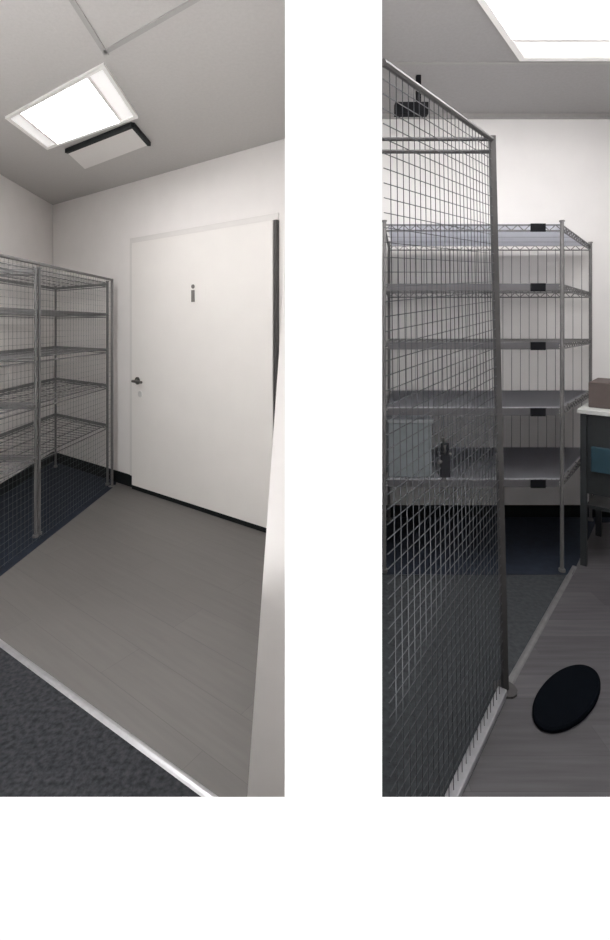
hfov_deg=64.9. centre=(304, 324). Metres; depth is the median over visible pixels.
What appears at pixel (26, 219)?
wall
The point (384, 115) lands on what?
trim
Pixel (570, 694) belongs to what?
floor mat
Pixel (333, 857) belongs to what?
wall
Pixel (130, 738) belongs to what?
trim
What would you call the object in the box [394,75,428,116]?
bracket
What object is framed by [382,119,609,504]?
wall
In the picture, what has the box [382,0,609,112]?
ceiling
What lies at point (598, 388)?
storage box
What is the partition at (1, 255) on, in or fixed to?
on the floor at (146, 607)
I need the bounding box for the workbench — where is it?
[577,402,609,566]
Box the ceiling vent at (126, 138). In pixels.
[65,122,150,168]
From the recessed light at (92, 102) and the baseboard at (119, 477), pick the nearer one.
the recessed light at (92, 102)
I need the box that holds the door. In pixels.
[130,213,278,532]
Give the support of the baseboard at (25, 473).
attached to the wall at (26, 219)
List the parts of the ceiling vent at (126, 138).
edge frame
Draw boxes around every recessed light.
[5,62,137,149]
[477,0,609,60]
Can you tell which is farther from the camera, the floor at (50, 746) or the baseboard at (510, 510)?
the baseboard at (510, 510)
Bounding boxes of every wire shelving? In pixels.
[0,262,38,537]
[0,267,109,534]
[382,220,592,572]
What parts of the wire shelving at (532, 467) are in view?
post, post, shelf, shelf, shelf, shelf, shelf, post, post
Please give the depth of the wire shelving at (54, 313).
4.02 m
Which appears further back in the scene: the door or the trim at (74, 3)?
the door
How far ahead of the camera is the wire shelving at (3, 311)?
3.15 m
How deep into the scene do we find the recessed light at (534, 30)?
2.45 m
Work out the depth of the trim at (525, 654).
2.20 m
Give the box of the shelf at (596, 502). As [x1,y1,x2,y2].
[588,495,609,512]
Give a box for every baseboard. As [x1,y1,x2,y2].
[0,452,52,496]
[53,451,131,486]
[382,505,609,516]
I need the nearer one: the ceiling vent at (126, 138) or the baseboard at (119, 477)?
the ceiling vent at (126, 138)
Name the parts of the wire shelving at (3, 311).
shelf, shelf, shelf, shelf, shelf, post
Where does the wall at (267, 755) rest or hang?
attached to the wall partition
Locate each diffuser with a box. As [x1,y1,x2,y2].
[21,79,118,142]
[487,0,609,38]
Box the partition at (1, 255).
[0,254,115,565]
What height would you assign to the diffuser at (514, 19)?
0.004 m
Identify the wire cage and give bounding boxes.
[382,58,517,796]
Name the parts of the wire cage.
rail, rail, corner post, plate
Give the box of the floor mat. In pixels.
[532,664,600,732]
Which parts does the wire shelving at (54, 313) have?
post, shelf, shelf, shelf, shelf, shelf, post, post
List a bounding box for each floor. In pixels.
[0,462,609,796]
[0,648,200,796]
[382,550,565,796]
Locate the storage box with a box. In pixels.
[588,378,609,408]
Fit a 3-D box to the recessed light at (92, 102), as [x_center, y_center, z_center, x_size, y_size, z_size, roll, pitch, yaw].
[-1.359,-1.228,2.822,1.330,0.014,0.451,0,0,35]
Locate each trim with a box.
[0,639,217,796]
[69,0,199,54]
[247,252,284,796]
[382,62,609,118]
[509,565,576,683]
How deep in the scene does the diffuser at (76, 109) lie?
2.78 m
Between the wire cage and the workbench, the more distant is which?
the workbench
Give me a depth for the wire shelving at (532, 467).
2.97 m
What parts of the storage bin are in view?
lid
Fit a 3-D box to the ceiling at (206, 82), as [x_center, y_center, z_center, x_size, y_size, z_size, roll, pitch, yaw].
[-1.375,-1.260,3.065,2.750,0.050,4.070,0,0,0]
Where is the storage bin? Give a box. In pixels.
[386,411,432,476]
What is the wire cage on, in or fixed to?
on the floor at (529, 597)
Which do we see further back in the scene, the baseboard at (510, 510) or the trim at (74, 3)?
the baseboard at (510, 510)
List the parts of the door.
handle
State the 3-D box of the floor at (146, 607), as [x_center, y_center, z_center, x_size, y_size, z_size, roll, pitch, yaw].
[0.032,1.423,2.832,7.056,0.054,4.639,0,0,35]
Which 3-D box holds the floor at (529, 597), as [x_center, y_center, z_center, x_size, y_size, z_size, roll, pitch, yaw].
[0.897,1.400,2.252,1.153,0.002,2.627,0,0,9]
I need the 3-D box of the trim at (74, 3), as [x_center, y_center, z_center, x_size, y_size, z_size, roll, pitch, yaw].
[-0.502,-1.233,1.681,0.833,0.004,1.019,0,0,0]
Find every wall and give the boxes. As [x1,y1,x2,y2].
[0,0,609,939]
[0,174,52,483]
[53,139,284,473]
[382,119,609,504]
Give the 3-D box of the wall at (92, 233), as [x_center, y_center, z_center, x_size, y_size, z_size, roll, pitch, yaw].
[-1.274,0.083,4.045,3.190,2.675,0.080,0,0,36]
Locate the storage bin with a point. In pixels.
(398, 436)
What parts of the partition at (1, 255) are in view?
rail, post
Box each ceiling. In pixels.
[0,0,284,204]
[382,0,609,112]
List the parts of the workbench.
leg, leg, panel, drawer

